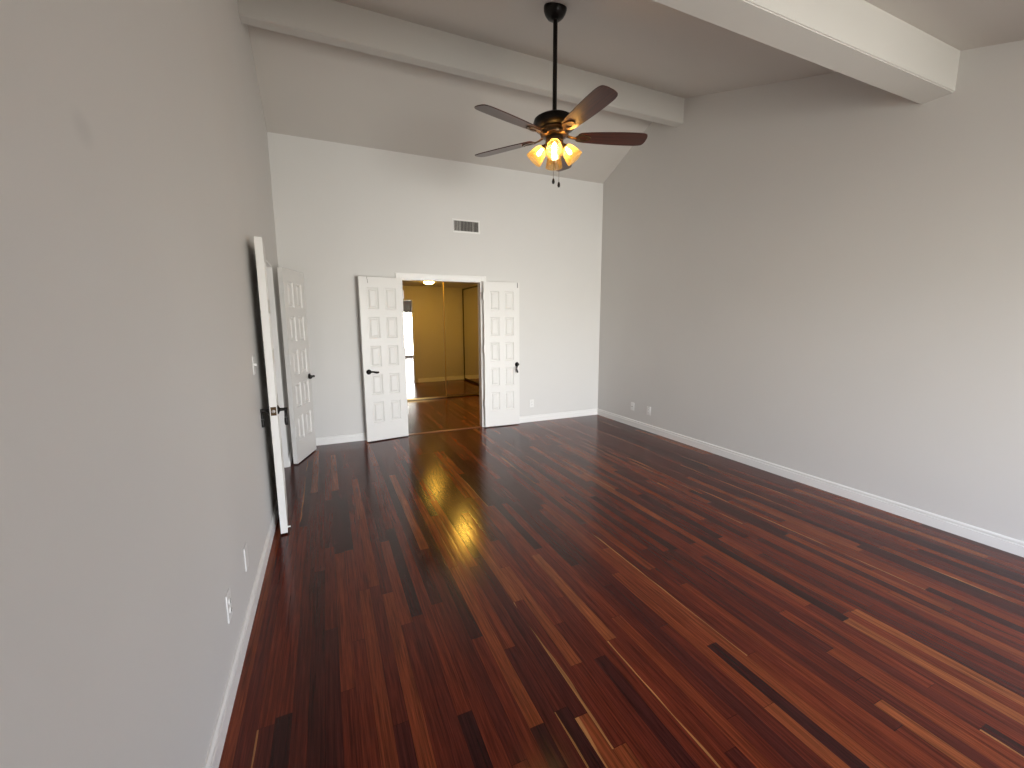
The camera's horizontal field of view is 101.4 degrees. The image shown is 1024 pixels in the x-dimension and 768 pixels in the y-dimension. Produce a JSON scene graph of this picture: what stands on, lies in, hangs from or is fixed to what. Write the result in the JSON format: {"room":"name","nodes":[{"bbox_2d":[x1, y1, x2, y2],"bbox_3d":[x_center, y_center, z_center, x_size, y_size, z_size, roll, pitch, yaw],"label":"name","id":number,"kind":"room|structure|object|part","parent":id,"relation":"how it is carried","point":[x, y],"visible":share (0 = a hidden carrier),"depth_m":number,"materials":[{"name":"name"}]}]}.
{"room":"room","nodes":[
{"label":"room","id":0,"kind":"room"},
{"bbox_2d":[0,0,291,767],"bbox_3d":[-1.112,-0.782,1.168,0.110,4.232,8.010,-4,9,-24],"label":"wall","id":1,"kind":"structure","parent":0,"point":[137,467],"depth_m":1.01,"materials":[{"name":"white paint"}]},
{"bbox_2d":[225,587,232,623],"bbox_3d":[-1.188,0.931,1.764,0.010,0.122,0.072,-4,9,-24],"label":"wall outlet","id":2,"kind":"object","parent":1,"relation":"attached to","point":[228,595],"visible":1,"depth_m":1.75,"materials":[{"name":"white plastic"}]},
{"bbox_2d":[243,543,248,571],"bbox_3d":[-1.359,0.885,2.145,0.007,0.122,0.072,-4,9,-24],"label":"blank plate","id":3,"kind":"object","parent":1,"relation":"attached to","point":[246,559],"visible":1,"depth_m":2.13,"materials":[{"name":"white plastic"}]},
{"bbox_2d":[204,445,292,767],"bbox_3d":[-1.066,1.252,1.544,0.016,0.098,7.900,-4,9,-24],"label":"baseboard","id":4,"kind":"structure","parent":1,"relation":"attached to","point":[213,758],"depth_m":1.81,"materials":[{"name":"white paint"}]},
{"bbox_2d":[252,356,256,374],"bbox_3d":[-1.690,-0.123,2.756,0.019,0.118,0.072,-4,9,-24],"label":"light switch","id":5,"kind":"object","parent":1,"relation":"attached to","point":[254,364],"visible":1,"depth_m":2.74,"materials":[{"name":"white plastic"}]},
{"bbox_2d":[255,255,288,486],"bbox_3d":[-2.203,-0.071,3.783,0.114,2.072,1.102,-4,9,-24],"label":"door frame","id":6,"kind":"structure","parent":1,"relation":"attached to","point":[269,266],"depth_m":4.26,"materials":[{"name":"white paint"}]},
{"bbox_2d":[254,237,290,533],"bbox_3d":[-1.769,0.026,3.099,0.171,2.050,0.564,-5,10,-28],"label":"door","id":7,"kind":"structure","parent":1,"relation":"in","point":[273,409],"depth_m":2.89,"materials":[{"name":"white paint"}]},
{"bbox_3d":[-1.717,0.229,2.919,0.064,0.149,0.064,-5,10,-28],"label":"lever handle","id":8,"kind":"part","parent":7,"relation":"part of","materials":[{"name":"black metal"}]},
{"bbox_3d":[-1.641,0.189,2.885,0.034,0.060,0.003,-5,10,-28],"label":"latch plate","id":9,"kind":"part","parent":7,"relation":"part of","materials":[{"name":"metal"}]},
{"bbox_3d":[-1.623,0.221,2.969,0.064,0.149,0.064,-5,10,-28],"label":"lever handle","id":10,"kind":"part","parent":7,"relation":"part of","materials":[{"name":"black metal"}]},
{"bbox_2d":[277,267,316,463],"bbox_3d":[-2.320,-0.195,4.616,0.108,2.050,0.548,-1,8,-5],"label":"door","id":11,"kind":"structure","parent":1,"relation":"in","point":[291,283],"depth_m":4.54,"materials":[{"name":"white paint"}]},
{"bbox_2d":[267,132,602,437],"bbox_3d":[-0.663,-1.191,5.795,4.682,3.687,0.110,-4,9,-24],"label":"wall","id":12,"kind":"structure","parent":0,"point":[343,213],"depth_m":5.42,"materials":[{"name":"white paint"}]},
{"bbox_2d":[357,276,408,441],"bbox_3d":[-1.603,-0.301,5.312,0.548,2.050,0.108,-6,10,-33],"label":"door","id":13,"kind":"structure","parent":12,"relation":"in","point":[381,314],"depth_m":5.31,"materials":[{"name":"white paint"}]},
{"bbox_3d":[-1.733,-0.149,5.221,0.147,0.064,0.064,-6,10,-33],"label":"lever handle","id":14,"kind":"part","parent":13,"relation":"part of","materials":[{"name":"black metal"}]},
{"bbox_2d":[395,273,485,426],"bbox_3d":[-0.940,-0.404,5.772,1.230,2.138,0.134,-4,9,-24],"label":"door frame","id":15,"kind":"structure","parent":12,"relation":"attached to","point":[405,276],"depth_m":5.82,"materials":[{"name":"white paint"}]},
{"bbox_2d":[316,408,597,445],"bbox_3d":[-0.628,0.592,6.000,4.462,0.098,0.016,-4,9,-24],"label":"baseboard","id":16,"kind":"structure","parent":12,"relation":"attached to","point":[359,436],"depth_m":6.37,"materials":[{"name":"white paint"}]},
{"bbox_2d":[452,218,479,233],"bbox_3d":[-0.613,-2.112,5.617,0.385,0.172,0.011,-4,9,-24],"label":"air vent","id":17,"kind":"object","parent":12,"relation":"in","point":[458,225],"visible":1,"depth_m":5.62,"materials":[{"name":"white plastic"}]},
{"bbox_2d":[482,281,519,426],"bbox_3d":[-0.141,-0.407,5.983,0.548,2.050,0.108,-4,9,-23],"label":"door","id":18,"kind":"structure","parent":12,"relation":"in","point":[500,299],"depth_m":5.99,"materials":[{"name":"white paint"}]},
{"bbox_2d":[219,393,1023,767],"bbox_3d":[-0.304,1.026,3.587,6.072,0.060,11.260,-4,9,-24],"label":"floor","id":19,"kind":"structure","parent":0,"point":[590,591],"depth_m":2.16,"materials":[{"name":"red wood"}]},
{"bbox_2d":[407,394,478,400],"bbox_3d":[-1.731,0.297,8.335,3.240,0.012,0.090,-4,9,-24],"label":"track","id":20,"kind":"object","parent":19,"relation":"on","point":[478,394],"visible":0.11,"depth_m":8.48,"materials":[{"name":"brown metal"}]},
{"bbox_2d":[409,426,481,434],"bbox_3d":[-0.924,0.654,5.904,1.060,0.007,0.057,-4,9,-24],"label":"threshold","id":21,"kind":"object","parent":19,"relation":"on","point":[476,426],"visible":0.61,"depth_m":5.89,"materials":[{"name":"brown wood"}]},
{"bbox_2d":[247,0,1023,183],"bbox_3d":[0.950,-2.210,1.943,4.682,1.692,8.120,-4,9,-24],"label":"ceiling","id":22,"kind":"structure","parent":0,"point":[310,89],"depth_m":4.01,"materials":[{"name":"white paint"}]},
{"bbox_2d":[237,0,684,126],"bbox_3d":[-0.044,-3.104,4.076,4.502,0.341,0.113,-4,9,-24],"label":"ceiling beam","id":23,"kind":"structure","parent":22,"relation":"attached to","point":[330,22],"depth_m":3.78,"materials":[{"name":"white paint"}]},
{"bbox_2d":[474,2,647,187],"bbox_3d":[0.330,-2.082,3.007,1.342,1.231,1.290,-4,9,-24],"label":"ceiling fan","id":24,"kind":"object","parent":22,"relation":"hanging from","point":[553,126],"visible":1,"depth_m":2.99,"materials":[{"name":"brown wood"}]},
{"bbox_3d":[-0.060,-1.856,3.318,0.522,0.006,0.146,5,22,31],"label":"blade","id":25,"kind":"part","parent":24,"relation":"part of","materials":[{"name":"brown wood"}]},
{"bbox_3d":[-0.017,-1.782,2.813,0.522,0.006,0.146,-8,23,-40],"label":"blade","id":26,"kind":"part","parent":24,"relation":"part of","materials":[{"name":"brown wood"}]},
{"bbox_3d":[0.303,-1.694,2.996,0.130,0.115,0.130,0,-32,5],"label":"lamp shade","id":27,"kind":"part","parent":24,"relation":"part of","materials":[{"name":"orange glass"}]},
{"bbox_3d":[0.412,-1.888,3.515,0.146,0.006,0.522,-11,6,15],"label":"blade","id":28,"kind":"part","parent":24,"relation":"part of","materials":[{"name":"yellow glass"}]},
{"bbox_3d":[0.482,-1.767,2.697,0.146,0.006,0.522,9,4,-24],"label":"blade","id":29,"kind":"part","parent":24,"relation":"part of","materials":[{"name":"brown wood"}]},
{"bbox_3d":[0.747,-1.833,3.131,0.522,0.006,0.146,-1,-4,-5],"label":"blade","id":30,"kind":"part","parent":24,"relation":"part of","materials":[{"name":"brown wood"}]},
{"bbox_2d":[653,0,959,103],"bbox_3d":[0.932,-2.025,2.015,4.502,0.344,0.183,-4,9,-24],"label":"ceiling beam","id":31,"kind":"structure","parent":22,"relation":"attached to","point":[856,39],"depth_m":2.40,"materials":[{"name":"white paint"}]},
{"bbox_2d":[598,40,1023,540],"bbox_3d":[3.069,-1.072,2.995,0.110,4.232,8.010,-4,9,-24],"label":"wall","id":32,"kind":"structure","parent":0,"point":[821,276],"depth_m":3.57,"materials":[{"name":"white paint"}]},
{"bbox_2d":[647,406,650,414],"bbox_3d":[1.884,0.372,5.785,0.010,0.118,0.072,-4,9,-24],"label":"wall outlet","id":33,"kind":"object","parent":32,"relation":"attached to","point":[648,408],"visible":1,"depth_m":5.78,"materials":[{"name":"white plastic"}]},
{"bbox_2d":[597,409,1023,556],"bbox_3d":[2.999,0.970,3.321,0.016,0.098,7.900,-4,9,-24],"label":"baseboard","id":34,"kind":"structure","parent":32,"relation":"attached to","point":[1005,543],"depth_m":3.55,"materials":[{"name":"white paint"}]},
{"bbox_3d":[-1.858,-0.924,8.432,3.470,2.400,0.720,-4,9,-24],"label":"wall","id":35,"kind":"structure","parent":0,"visible":0},
{"bbox_2d":[402,281,446,399],"bbox_3d":[-1.900,-0.840,8.072,1.255,2.315,0.028,-4,9,-24],"label":"mirror door","id":36,"kind":"structure","parent":35,"relation":"in","point":[423,301],"depth_m":8.16,"materials":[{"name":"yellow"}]},
{"bbox_2d":[444,282,478,396],"bbox_3d":[-0.814,-0.921,8.585,1.200,2.315,0.028,-4,9,-24],"label":"mirror door","id":37,"kind":"structure","parent":35,"relation":"in","point":[460,299],"depth_m":8.49,"materials":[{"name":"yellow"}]}
]}

